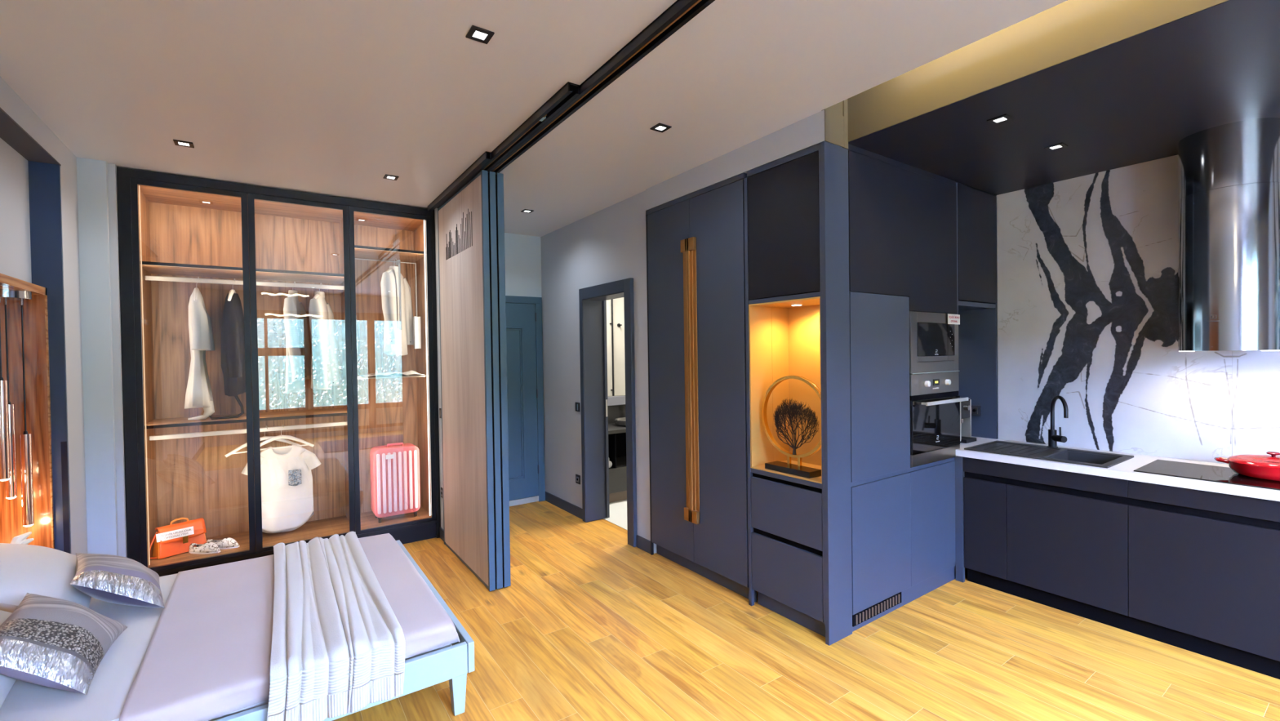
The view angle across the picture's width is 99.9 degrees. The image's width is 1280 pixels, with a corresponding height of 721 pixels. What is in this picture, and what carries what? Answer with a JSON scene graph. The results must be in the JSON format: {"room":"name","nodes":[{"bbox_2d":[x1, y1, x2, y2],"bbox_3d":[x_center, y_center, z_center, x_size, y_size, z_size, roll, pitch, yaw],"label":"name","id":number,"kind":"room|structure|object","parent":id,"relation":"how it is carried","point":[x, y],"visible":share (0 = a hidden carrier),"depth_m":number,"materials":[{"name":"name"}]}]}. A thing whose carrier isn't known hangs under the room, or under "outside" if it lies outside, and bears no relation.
{"room":"studio apartment","nodes":[
{"label":"studio apartment","id":0,"kind":"room"},
{"bbox_2d":[0,76,87,555],"bbox_3d":[-1.575,0.171,0.142,0.570,2.800,7.330,-1,1,-35],"label":"wall","id":1,"kind":"structure","parent":0,"point":[15,221],"depth_m":3.06,"materials":[{"name":"grey paint"}]},
{"bbox_2d":[0,273,54,548],"bbox_3d":[-2.700,0.333,1.922,0.270,1.460,2.437,-1,1,-35],"label":"wall panel","id":2,"kind":"object","parent":1,"relation":"attached to","point":[35,314],"visible":0.61,"depth_m":2.95,"materials":[{"name":"brown wood"}]},
{"bbox_2d":[0,288,34,526],"bbox_3d":[-3.249,0.262,2.767,0.184,1.240,0.193,-1,1,-35],"label":"pendant light","id":3,"kind":"object","parent":2,"relation":"hanging from","point":[8,473],"visible":1,"depth_m":2.81,"materials":[{"name":"silver metal"}]},
{"bbox_2d":[0,107,61,166],"bbox_3d":[-2.604,-1.095,1.968,0.131,0.008,2.510,-1,1,-35],"label":"trim","id":4,"kind":"structure","parent":1,"relation":"attached to","point":[11,132],"depth_m":2.70,"materials":[{"name":"grey"}]},
{"bbox_2d":[27,160,71,553],"bbox_3d":[-3.289,0.227,3.006,0.119,2.660,0.014,-1,1,-35],"label":"trim","id":5,"kind":"structure","parent":1,"relation":"attached to","point":[44,179],"depth_m":3.01,"materials":[{"name":"blue paint"}]},
{"bbox_2d":[60,440,70,553],"bbox_3d":[-3.233,1.006,3.035,0.024,1.100,0.008,-1,1,-35],"label":"trim","id":6,"kind":"structure","parent":1,"relation":"attached to","point":[64,470],"depth_m":3.03,"materials":[{"name":"blue"}]},
{"bbox_2d":[76,157,118,555],"bbox_3d":[-3.572,0.153,3.631,0.130,2.800,0.680,-1,1,-35],"label":"wall","id":7,"kind":"structure","parent":0,"point":[91,174],"depth_m":3.35,"materials":[{"name":"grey paint"}]},
{"bbox_2d":[107,163,127,557],"bbox_3d":[-3.516,0.151,3.695,0.035,2.800,0.640,-1,1,-35],"label":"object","id":8,"kind":"structure","parent":7,"relation":"attached to","point":[112,168],"depth_m":3.43,"materials":[{"name":"grey paint"}]},
{"bbox_2d":[434,208,443,528],"bbox_3d":[-2.927,0.138,4.043,2.800,2.800,0.860,-1,1,-35],"label":"wall pier","id":9,"kind":"object","parent":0,"point":[436,209],"visible":0.04,"depth_m":4.55,"materials":[{"name":"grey paint"}]},
{"bbox_2d":[439,408,441,417],"bbox_3d":[-1.669,0.444,4.510,0.011,0.082,0.082,-1,1,-35],"label":"light switch","id":10,"kind":"object","parent":9,"relation":"attached to","point":[440,409],"visible":0.79,"depth_m":4.50,"materials":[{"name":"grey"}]},
{"bbox_2d":[439,526,444,541],"bbox_3d":[-1.654,1.468,4.524,0.012,0.090,0.190,-1,1,-35],"label":"baseboard","id":11,"kind":"object","parent":9,"relation":"attached to","point":[441,530],"visible":0.55,"depth_m":4.54,"materials":[{"name":"black wood"}]},
{"bbox_2d":[440,487,443,497],"bbox_3d":[-1.663,1.113,4.523,0.012,0.082,0.082,-1,1,-35],"label":"wall socket","id":12,"kind":"object","parent":9,"relation":"attached to","point":[442,489],"visible":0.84,"depth_m":4.51,"materials":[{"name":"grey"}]},
{"bbox_2d":[504,232,542,297],"bbox_3d":[-0.388,0.071,6.258,4.100,2.800,0.120,-1,1,-35],"label":"wall","id":13,"kind":"structure","parent":0,"point":[522,253],"depth_m":5.60,"materials":[{"name":"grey paint"}]},
{"bbox_2d":[505,295,545,506],"bbox_3d":[-1.434,0.420,5.431,0.985,2.155,0.046,-1,1,-35],"label":"door","id":14,"kind":"structure","parent":13,"relation":"in","point":[524,339],"depth_m":5.59,"materials":[{"name":"blue paint"}]},
{"bbox_2d":[0,0,1067,236],"bbox_3d":[0.708,-1.303,2.223,6.750,0.025,8.150,-1,1,-35],"label":"ceiling","id":15,"kind":"structure","parent":0,"point":[335,98],"depth_m":2.44,"materials":[{"name":"white paint"}]},
{"bbox_2d":[173,139,194,148],"bbox_3d":[-2.635,-1.251,3.109,0.085,0.006,0.085,-1,1,-35],"label":"recessed light","id":16,"kind":"object","parent":15,"relation":"in","point":[180,143],"visible":1,"depth_m":3.10,"materials":[{"name":"black plastic"}]},
{"bbox_2d":[382,174,399,180],"bbox_3d":[-1.732,-1.272,3.743,0.085,0.006,0.085,-1,1,-35],"label":"recessed light","id":17,"kind":"object","parent":15,"relation":"in","point":[386,176],"visible":1,"depth_m":3.74,"materials":[{"name":"black plastic"}]},
{"bbox_2d":[427,151,491,212],"bbox_3d":[-1.345,-1.262,3.902,0.032,0.043,1.450,-1,1,-35],"label":"ceiling track","id":18,"kind":"object","parent":15,"relation":"attached to","point":[485,157],"visible":1,"depth_m":3.73,"materials":[{"name":"black metal"}]},
{"bbox_2d":[465,25,494,44],"bbox_3d":[-0.623,-1.266,2.094,0.085,0.006,0.085,-1,1,-35],"label":"recessed light","id":19,"kind":"object","parent":15,"relation":"in","point":[476,33],"visible":1,"depth_m":2.09,"materials":[{"name":"black plastic"}]},
{"bbox_2d":[436,81,579,208],"bbox_3d":[-0.972,-1.261,3.446,0.059,0.043,2.335,-1,1,-35],"label":"ceiling track","id":20,"kind":"object","parent":15,"relation":"attached to","point":[569,91],"visible":0.76,"depth_m":2.85,"materials":[{"name":"black metal"}]},
{"bbox_2d":[437,169,496,591],"bbox_3d":[-1.300,0.120,3.971,0.048,2.779,1.105,-1,1,-35],"label":"sliding panel","id":21,"kind":"object","parent":20,"relation":"hanging from","point":[464,231],"visible":0.97,"depth_m":3.81,"materials":[{"name":"beige wood"}]},
{"bbox_2d":[520,208,533,213],"bbox_3d":[-0.979,-1.296,4.673,0.085,0.006,0.085,-1,1,-35],"label":"recessed light","id":22,"kind":"object","parent":15,"relation":"in","point":[526,211],"visible":1,"depth_m":4.66,"materials":[{"name":"black plastic"}]},
{"bbox_2d":[488,0,715,173],"bbox_3d":[0.456,-1.256,1.503,0.067,0.043,7.155,-1,1,-35],"label":"ceiling track","id":23,"kind":"object","parent":15,"relation":"attached to","point":[681,12],"visible":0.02,"depth_m":2.25,"materials":[{"name":"black metal"}]},
{"bbox_2d":[488,171,504,589],"bbox_3d":[-1.258,0.119,4.000,0.049,2.779,1.105,-1,1,-35],"label":"sliding panel","id":24,"kind":"object","parent":23,"relation":"hanging from","point":[492,176],"visible":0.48,"depth_m":3.55,"materials":[{"name":"blue paint"}]},
{"bbox_2d":[495,171,511,586],"bbox_3d":[-1.219,0.118,4.027,0.043,2.779,1.105,-1,1,-35],"label":"sliding panel","id":25,"kind":"object","parent":23,"relation":"hanging from","point":[500,214],"visible":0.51,"depth_m":3.57,"materials":[{"name":"blue paint"}]},
{"bbox_2d":[649,123,671,133],"bbox_3d":[0.115,-1.289,2.984,0.085,0.006,0.085,-1,1,-35],"label":"recessed light","id":26,"kind":"object","parent":15,"relation":"in","point":[660,127],"visible":1,"depth_m":2.98,"materials":[{"name":"black plastic"}]},
{"bbox_2d":[540,110,842,553],"bbox_3d":[0.033,0.091,4.316,0.165,2.800,3.550,-1,1,-35],"label":"wall","id":27,"kind":"structure","parent":0,"point":[606,245],"depth_m":4.67,"materials":[{"name":"grey paint"}]},
{"bbox_2d":[545,491,582,519],"bbox_3d":[-0.768,1.442,5.383,0.015,0.095,0.890,-1,1,-35],"label":"baseboard","id":28,"kind":"structure","parent":27,"relation":"attached to","point":[566,505],"depth_m":5.34,"materials":[{"name":"blue wood"}]},
{"bbox_2d":[575,473,580,484],"bbox_3d":[-0.592,1.130,5.121,0.012,0.085,0.085,-1,1,-35],"label":"wall socket","id":29,"kind":"object","parent":27,"relation":"attached to","point":[577,476],"visible":1,"depth_m":5.11,"materials":[{"name":"grey plastic"}]},
{"bbox_2d":[575,402,580,411],"bbox_3d":[-0.593,0.440,5.100,0.011,0.085,0.085,-1,1,-35],"label":"light switch","id":30,"kind":"object","parent":27,"relation":"attached to","point":[577,404],"visible":1,"depth_m":5.08,"materials":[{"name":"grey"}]},
{"bbox_2d":[578,277,637,546],"bbox_3d":[-0.206,0.415,4.707,0.245,2.150,0.853,-1,1,-35],"label":"door","id":31,"kind":"structure","parent":27,"relation":"in","point":[593,300],"depth_m":4.96,"materials":[{"name":"blue paint"}]},
{"bbox_2d":[636,534,650,553],"bbox_3d":[0.033,1.445,4.231,0.015,0.095,0.198,-1,1,-35],"label":"baseboard","id":32,"kind":"structure","parent":27,"relation":"attached to","point":[643,544],"depth_m":4.22,"materials":[{"name":"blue wood"}]},
{"bbox_2d":[821,0,1229,149],"bbox_3d":[2.204,-1.375,0.991,0.403,0.490,4.420,-1,1,-35],"label":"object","id":33,"kind":"structure","parent":27,"relation":"attached to","point":[1069,29],"depth_m":2.28,"materials":[{"name":"brown paint"}]},
{"bbox_2d":[332,499,1279,720],"bbox_3d":[0.800,1.568,2.145,6.700,0.124,8.300,-1,1,-35],"label":"floor","id":34,"kind":"structure","parent":0,"point":[589,624],"depth_m":2.71,"materials":[{"name":"brown wood"}]},
{"bbox_2d":[0,539,475,720],"bbox_3d":[-1.972,1.296,2.409,1.980,0.500,2.400,-1,1,-35],"label":"bed","id":35,"kind":"object","parent":34,"relation":"on","point":[112,682],"visible":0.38,"depth_m":2.13,"materials":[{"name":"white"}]},
{"bbox_2d":[0,609,16,707],"bbox_3d":[-2.404,1.015,1.865,0.421,0.265,0.740,-1,1,-35],"label":"pillow","id":36,"kind":"object","parent":35,"relation":"on","point":[6,682],"visible":0.14,"depth_m":1.81,"materials":[{"name":"grey fabric"}]},
{"bbox_2d":[0,542,91,612],"bbox_3d":[-2.790,1.003,2.473,0.439,0.278,0.760,-1,1,-39],"label":"pillow","id":37,"kind":"object","parent":35,"relation":"on","point":[39,570],"visible":0.61,"depth_m":2.37,"materials":[{"name":"grey fabric"}]},
{"bbox_2d":[9,531,34,544],"bbox_3d":[-3.056,0.931,2.587,0.075,0.115,0.346,-1,1,-22],"label":"ribbon","id":38,"kind":"object","parent":37,"relation":"attached to","point":[20,539],"visible":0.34,"depth_m":2.69,"materials":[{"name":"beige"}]},
{"bbox_2d":[0,591,127,694],"bbox_3d":[-2.144,1.025,1.972,0.310,0.242,0.505,-1,1,-35],"label":"cushion","id":39,"kind":"object","parent":35,"relation":"on","point":[55,642],"visible":1,"depth_m":1.88,"materials":[{"name":"silver fabric"}]},
{"bbox_2d":[69,552,164,607],"bbox_3d":[-2.440,1.027,2.522,0.297,0.225,0.465,-2,1,-44],"label":"cushion","id":40,"kind":"object","parent":35,"relation":"on","point":[114,579],"visible":1,"depth_m":2.43,"materials":[{"name":"silver fabric"}]},
{"bbox_2d":[119,533,459,720],"bbox_3d":[-1.650,1.184,2.640,1.081,0.107,1.481,-1,1,-35],"label":"mattress","id":41,"kind":"object","parent":35,"relation":"on","point":[207,655],"visible":0.59,"depth_m":2.27,"materials":[{"name":"grey fabric"}]},
{"bbox_2d":[266,531,405,720],"bbox_3d":[-1.564,1.208,2.660,0.478,0.244,1.585,-1,1,-35],"label":"knitted throw","id":42,"kind":"object","parent":41,"relation":"on","point":[338,646],"visible":1,"depth_m":2.16,"materials":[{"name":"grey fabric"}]},
{"bbox_2d":[116,167,440,576],"bbox_3d":[-2.697,0.137,4.269,1.960,2.790,0.590,-1,1,-35],"label":"wardrobe","id":43,"kind":"object","parent":34,"relation":"on","point":[174,230],"visible":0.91,"depth_m":4.21,"materials":[{"name":"black wood"}]},
{"bbox_2d":[150,517,206,559],"bbox_3d":[-3.303,1.253,3.835,0.139,0.241,0.332,0,1,31],"label":"handbag","id":44,"kind":"object","parent":43,"relation":"on","point":[171,540],"visible":1,"depth_m":3.81,"materials":[{"name":"orange leather"}]},
{"bbox_2d":[139,261,243,279],"bbox_3d":[-3.219,-0.652,3.927,0.590,0.021,0.514,-1,1,-35],"label":"shelf","id":45,"kind":"object","parent":43,"relation":"attached to","point":[151,268],"depth_m":3.86,"materials":[{"name":"brown wood"}]},
{"bbox_2d":[144,413,246,428],"bbox_3d":[-3.203,0.438,3.941,0.590,0.021,0.514,-1,1,-35],"label":"shelf","id":46,"kind":"object","parent":43,"relation":"attached to","point":[178,420],"depth_m":3.85,"materials":[{"name":"brown wood"}]},
{"bbox_2d":[193,276,199,301],"bbox_3d":[-3.219,-0.507,3.911,0.036,0.203,0.314,-1,1,-35],"label":"clothes hanger","id":47,"kind":"object","parent":43,"relation":"hanging from","point":[196,289],"visible":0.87,"depth_m":3.84,"materials":[{"name":"white plastic"}]},
{"bbox_2d":[184,290,214,419],"bbox_3d":[-3.211,-0.045,3.918,0.170,0.942,0.510,-1,1,-35],"label":"dress","id":48,"kind":"object","parent":47,"relation":"hanging from","point":[198,393],"visible":0.96,"depth_m":3.81,"materials":[{"name":"grey fabric"}]},
{"bbox_2d":[188,541,220,554],"bbox_3d":[-3.118,1.336,3.859,0.230,0.071,0.088,-1,1,8],"label":"shoe","id":49,"kind":"object","parent":43,"relation":"on","point":[209,547],"visible":1,"depth_m":3.83,"materials":[{"name":"white fabric"}]},
{"bbox_2d":[206,537,239,549],"bbox_3d":[-3.059,1.334,3.949,0.230,0.071,0.088,-1,1,2],"label":"shoe","id":50,"kind":"object","parent":43,"relation":"on","point":[227,542],"visible":0.81,"depth_m":3.92,"materials":[{"name":"white fabric"}]},
{"bbox_2d":[227,278,235,301],"bbox_3d":[-3.046,-0.521,4.031,0.037,0.184,0.351,-1,1,-30],"label":"clothes hanger","id":51,"kind":"object","parent":43,"relation":"hanging from","point":[232,291],"visible":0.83,"depth_m":3.94,"materials":[{"name":"white plastic"}]},
{"bbox_2d":[208,293,245,419],"bbox_3d":[-3.072,-0.037,4.019,0.216,0.925,0.478,-1,1,-29],"label":"coat","id":52,"kind":"object","parent":51,"relation":"hanging from","point":[233,342],"visible":0.96,"depth_m":3.89,"materials":[{"name":"black fabric"}]},
{"bbox_2d":[224,425,302,457],"bbox_3d":[-2.889,0.606,4.146,0.053,0.205,0.509,0,1,35],"label":"clothes hanger","id":53,"kind":"object","parent":43,"relation":"hanging from","point":[264,437],"visible":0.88,"depth_m":4.12,"materials":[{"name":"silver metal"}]},
{"bbox_2d":[260,424,314,449],"bbox_3d":[-2.800,0.601,4.200,0.440,0.200,0.051,-1,1,-35],"label":"clothes hanger","id":54,"kind":"object","parent":43,"relation":"hanging from","point":[278,437],"visible":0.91,"depth_m":4.21,"materials":[{"name":"white plastic"}]},
{"bbox_2d":[241,444,321,533],"bbox_3d":[-2.783,1.006,4.198,0.520,0.686,0.105,-1,1,-38],"label":"t-shirt","id":55,"kind":"object","parent":54,"relation":"hanging from","point":[286,477],"visible":0.8,"depth_m":4.19,"materials":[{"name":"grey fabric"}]},
{"bbox_2d":[147,505,431,567],"bbox_3d":[-2.676,1.369,4.307,1.835,0.020,0.520,-1,1,-35],"label":"shelf","id":56,"kind":"object","parent":43,"relation":"attached to","point":[337,523],"depth_m":4.26,"materials":[{"name":"brown wood"}]},
{"bbox_2d":[287,281,296,297],"bbox_3d":[-2.733,-0.545,4.247,0.040,0.155,0.339,-1,1,-23],"label":"clothes hanger","id":57,"kind":"object","parent":43,"relation":"hanging from","point":[291,294],"visible":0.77,"depth_m":4.15,"materials":[{"name":"white plastic"}]},
{"bbox_2d":[283,289,311,394],"bbox_3d":[-2.717,-0.145,4.257,0.143,0.813,0.490,-1,1,-23],"label":"shirt","id":58,"kind":"object","parent":57,"relation":"hanging from","point":[298,357],"visible":0.94,"depth_m":4.09,"materials":[{"name":"grey fabric"}]},
{"bbox_2d":[255,268,344,284],"bbox_3d":[-2.706,-0.664,4.283,0.622,0.021,0.514,-1,1,-35],"label":"shelf","id":59,"kind":"object","parent":43,"relation":"attached to","point":[262,274],"depth_m":4.24,"materials":[{"name":"brown wood"}]},
{"bbox_2d":[259,407,346,421],"bbox_3d":[-2.690,0.426,4.297,0.622,0.021,0.514,-1,1,-35],"label":"shelf","id":60,"kind":"object","parent":43,"relation":"attached to","point":[273,414],"depth_m":4.27,"materials":[{"name":"brown wood"}]},
{"bbox_2d":[312,283,326,302],"bbox_3d":[-2.584,-0.549,4.350,0.041,0.155,0.339,-1,1,-18],"label":"clothes hanger","id":61,"kind":"object","parent":43,"relation":"hanging from","point":[316,295],"visible":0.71,"depth_m":4.25,"materials":[{"name":"white plastic"}]},
{"bbox_2d":[308,291,339,390],"bbox_3d":[-2.571,-0.158,4.357,0.147,0.793,0.491,-1,1,-18],"label":"shirt","id":62,"kind":"object","parent":61,"relation":"hanging from","point":[324,359],"visible":0.94,"depth_m":4.20,"materials":[{"name":"grey fabric"}]},
{"bbox_2d":[354,244,426,262],"bbox_3d":[-2.198,-0.911,4.635,0.587,0.021,0.514,-1,1,-35],"label":"shelf","id":63,"kind":"object","parent":43,"relation":"attached to","point":[361,251],"depth_m":4.61,"materials":[{"name":"brown wood"}]},
{"bbox_2d":[360,370,424,377],"bbox_3d":[-2.143,0.109,4.649,0.461,0.039,0.361,-1,1,-35],"label":"folded cloth","id":64,"kind":"object","parent":43,"relation":"on","point":[409,372],"visible":1,"depth_m":4.58,"materials":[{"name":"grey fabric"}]},
{"bbox_2d":[357,373,428,378],"bbox_3d":[-2.190,0.139,4.659,0.587,0.010,0.490,-1,1,-35],"label":"shelf","id":65,"kind":"object","parent":43,"relation":"attached to","point":[413,375],"depth_m":4.60,"materials":[{"name":"beige"}]},
{"bbox_2d":[385,258,403,277],"bbox_3d":[-2.114,-0.805,4.648,0.046,0.155,0.312,-1,1,1],"label":"clothes hanger","id":66,"kind":"object","parent":43,"relation":"hanging from","point":[392,268],"visible":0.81,"depth_m":4.56,"materials":[{"name":"white plastic"}]},
{"bbox_2d":[380,266,413,355],"bbox_3d":[-2.107,-0.426,4.653,0.154,0.768,0.456,-1,1,1],"label":"shirt","id":67,"kind":"object","parent":66,"relation":"hanging from","point":[396,340],"visible":0.87,"depth_m":4.57,"materials":[{"name":"grey fabric"}]},
{"bbox_2d":[369,442,420,522],"bbox_3d":[-2.097,1.026,4.613,0.360,0.640,0.220,-1,1,-35],"label":"suitcase","id":68,"kind":"object","parent":43,"relation":"on","point":[394,468],"visible":1,"depth_m":4.53,"materials":[{"name":"red"}]},
{"bbox_2d":[608,404,626,502],"bbox_3d":[-0.011,0.987,6.010,1.600,0.955,0.518,-1,1,-35],"label":"vanity unit","id":69,"kind":"object","parent":34,"relation":"on","point":[616,413],"visible":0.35,"depth_m":5.64,"materials":[{"name":"stone"}]},
{"bbox_2d":[613,417,626,426],"bbox_3d":[-0.109,0.675,5.930,0.350,0.062,0.350,-1,1,-35],"label":"basin","id":70,"kind":"object","parent":69,"relation":"in","point":[621,421],"depth_m":5.83,"materials":[{"name":"white ceramic"}]},
{"bbox_2d":[645,173,756,601],"bbox_3d":[0.586,0.172,3.863,0.616,2.635,1.025,-1,1,-35],"label":"tall cabinet","id":71,"kind":"object","parent":34,"relation":"on","point":[695,269],"visible":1,"depth_m":3.63,"materials":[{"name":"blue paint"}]},
{"bbox_2d":[743,141,852,644],"bbox_3d":[0.960,0.176,3.148,0.360,2.635,0.574,-1,1,-35],"label":"display cabinet","id":72,"kind":"object","parent":34,"relation":"on","point":[797,214],"visible":0.99,"depth_m":2.99,"materials":[{"name":"blue wood"}]},
{"bbox_2d":[761,375,821,478],"bbox_3d":[0.884,0.365,3.087,0.110,0.556,0.468,-1,1,-35],"label":"ring sculpture","id":73,"kind":"object","parent":72,"relation":"in","point":[798,469],"visible":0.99,"depth_m":3.09,"materials":[{"name":"gold metal"}]},
{"bbox_2d":[787,143,959,631],"bbox_3d":[1.480,0.147,3.519,1.225,2.668,0.590,-1,1,-35],"label":"tall cabinet","id":74,"kind":"object","parent":34,"relation":"on","point":[904,250],"visible":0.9,"depth_m":3.17,"materials":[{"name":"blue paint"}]},
{"bbox_2d":[852,591,901,626],"bbox_3d":[1.372,1.427,3.098,0.488,0.063,0.010,-1,1,-35],"label":"vent grille","id":75,"kind":"object","parent":74,"relation":"attached to","point":[874,610],"depth_m":3.08,"materials":[{"name":"black metal"}]},
{"bbox_2d":[909,311,959,373],"bbox_3d":[1.876,-0.114,3.454,0.599,0.382,0.067,-1,1,-35],"label":"microwave oven","id":76,"kind":"object","parent":74,"relation":"in","point":[933,336],"visible":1,"depth_m":3.41,"materials":[{"name":"silver metal"}]},
{"bbox_2d":[909,371,968,466],"bbox_3d":[1.774,0.362,3.632,0.617,0.564,0.560,-1,1,-35],"label":"oven","id":77,"kind":"object","parent":74,"relation":"in","point":[935,398],"visible":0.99,"depth_m":3.41,"materials":[{"name":"black glass"}]},
{"bbox_2d":[955,455,964,582],"bbox_3d":[2.133,1.052,3.588,0.025,0.838,0.046,-1,1,-35],"label":"trim","id":78,"kind":"structure","parent":34,"relation":"on","point":[959,473],"depth_m":3.58,"materials":[{"name":"blue wood"}]},
{"bbox_2d":[963,457,1131,631],"bbox_3d":[2.637,1.047,3.402,0.630,0.838,0.828,-1,1,-35],"label":"base cabinet","id":79,"kind":"object","parent":34,"relation":"on","point":[1053,538],"visible":0.98,"depth_m":3.17,"materials":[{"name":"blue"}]},
{"bbox_2d":[1128,480,1279,679],"bbox_3d":[3.110,1.050,2.720,0.630,0.838,0.832,-1,1,-35],"label":"base cabinet","id":80,"kind":"object","parent":34,"relation":"on","point":[1204,566],"visible":0.93,"depth_m":2.64,"materials":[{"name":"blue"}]},
{"bbox_2d":[955,435,1279,501],"bbox_3d":[2.881,0.608,3.039,0.675,0.041,2.899,-1,1,-35],"label":"countertop","id":81,"kind":"structure","parent":80,"relation":"on","point":[1125,469],"depth_m":2.99,"materials":[{"name":"white stone"}]},
{"bbox_2d":[960,397,976,443],"bbox_3d":[2.254,0.428,3.991,0.167,0.308,0.380,-1,1,-35],"label":"coffee machine","id":82,"kind":"object","parent":81,"relation":"on","point":[965,406],"visible":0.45,"depth_m":3.88,"materials":[{"name":"silver metal"}]},
{"bbox_2d":[960,435,976,443],"bbox_3d":[2.322,0.571,3.899,0.160,0.024,0.150,-1,1,-35],"label":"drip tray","id":83,"kind":"object","parent":82,"relation":"on","point":[965,439],"depth_m":3.84,"materials":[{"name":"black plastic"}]},
{"bbox_2d":[957,182,997,438],"bbox_3d":[2.226,-0.308,4.021,0.585,1.780,0.565,-1,1,-35],"label":"tall cabinet","id":84,"kind":"object","parent":81,"relation":"on","point":[976,209],"visible":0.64,"depth_m":3.94,"materials":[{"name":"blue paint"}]},
{"bbox_2d":[971,404,980,416],"bbox_3d":[2.533,0.379,4.075,0.012,0.080,0.080,-1,1,-35],"label":"wall socket","id":85,"kind":"object","parent":84,"relation":"attached to","point":[975,409],"visible":0.67,"depth_m":4.06,"materials":[{"name":"grey plastic"}]},
{"bbox_2d":[958,301,995,311],"bbox_3d":[2.220,-0.393,4.017,0.575,0.030,0.554,-1,1,-35],"label":"shelf","id":86,"kind":"object","parent":84,"relation":"attached to","point":[962,305],"depth_m":3.89,"materials":[{"name":"blue wood"}]},
{"bbox_2d":[964,440,1133,467],"bbox_3d":[2.565,0.662,3.408,0.495,0.170,0.743,-1,1,-35],"label":"sink","id":87,"kind":"object","parent":81,"relation":"in","point":[1090,458],"visible":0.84,"depth_m":3.41,"materials":[{"name":"grey"}]},
{"bbox_2d":[1048,450,1119,464],"bbox_3d":[2.675,0.668,3.246,0.400,0.160,0.275,-1,1,-35],"label":"basin","id":88,"kind":"object","parent":87,"relation":"in","point":[1084,456],"depth_m":3.37,"materials":[{"name":"grey"}]},
{"bbox_2d":[1047,395,1068,448],"bbox_3d":[2.720,0.400,3.478,0.070,0.350,0.221,-1,1,10],"label":"tap","id":89,"kind":"object","parent":81,"relation":"on","point":[1053,437],"visible":1,"depth_m":3.54,"materials":[{"name":"black metal"}]},
{"bbox_2d":[1133,459,1279,490],"bbox_3d":[3.064,0.591,2.686,0.470,0.014,0.802,-1,1,-35],"label":"cooktop","id":90,"kind":"object","parent":81,"relation":"in","point":[1162,467],"visible":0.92,"depth_m":2.79,"materials":[{"name":"black glass"}]},
{"bbox_2d":[1213,451,1279,481],"bbox_3d":[3.163,0.519,2.687,0.316,0.125,0.323,-1,1,9],"label":"casserole","id":91,"kind":"object","parent":90,"relation":"on","point":[1266,467],"visible":1,"depth_m":2.66,"materials":[{"name":"red ceramic"}]},
{"bbox_2d":[966,185,998,439],"bbox_3d":[3.514,-0.074,2.837,0.150,3.070,5.950,-1,1,-35],"label":"wall","id":92,"kind":"structure","parent":0,"point":[966,185],"depth_m":3.97,"materials":[{"name":"blue paint"}]},
{"bbox_2d":[996,155,1232,463],"bbox_3d":[2.965,-0.315,3.476,0.011,1.788,1.168,-1,1,-35],"label":"backsplash","id":93,"kind":"structure","parent":92,"relation":"attached to","point":[1087,265],"depth_m":3.45,"materials":[{"name":"stone"}]},
{"bbox_2d":[1232,350,1279,456],"bbox_3d":[3.641,-0.311,2.503,0.011,1.788,1.198,-1,1,-35],"label":"backsplash","id":94,"kind":"structure","parent":92,"relation":"attached to","point":[1255,373],"depth_m":2.93,"materials":[{"name":"stone"}]},
{"bbox_2d":[848,0,1279,195],"bbox_3d":[3.121,-1.412,1.622,1.830,0.450,4.410,-1,1,-35],"label":"ceiling","id":95,"kind":"structure","parent":0,"point":[1131,100],"depth_m":2.53,"materials":[{"name":"black paint"}]},
{"bbox_2d":[986,113,1013,124],"bbox_3d":[1.762,-1.178,2.633,0.085,0.006,0.085,-1,1,-35],"label":"recessed light","id":96,"kind":"object","parent":95,"relation":"in","point":[1005,117],"visible":1,"depth_m":2.63,"materials":[{"name":"black plastic"}]},
{"bbox_2d":[1044,142,1067,151],"bbox_3d":[2.321,-1.191,3.003,0.085,0.006,0.085,-1,1,-35],"label":"recessed light","id":97,"kind":"object","parent":95,"relation":"in","point":[1060,145],"visible":1,"depth_m":3.00,"materials":[{"name":"black plastic"}]},
{"bbox_2d":[1177,117,1279,351],"bbox_3d":[3.131,-0.627,2.860,0.385,1.154,0.384,-1,1,-35],"label":"range hood","id":98,"kind":"object","parent":95,"relation":"hanging from","point":[1228,175],"visible":1,"depth_m":2.73,"materials":[{"name":"silver metal"}]},
{"bbox_3d":[0.237,0.058,6.558,2.730,2.800,0.100,-1,1,-35],"label":"wall","id":99,"kind":"structure","parent":0,"visible":0},
{"bbox_2d":[606,297,625,405],"bbox_3d":[-0.012,-0.144,6.279,1.650,1.280,0.068,-1,1,-35],"label":"bathroom mirror","id":100,"kind":"object","parent":99,"relation":"attached to","point":[615,307],"visible":0.02,"depth_m":6.12,"materials":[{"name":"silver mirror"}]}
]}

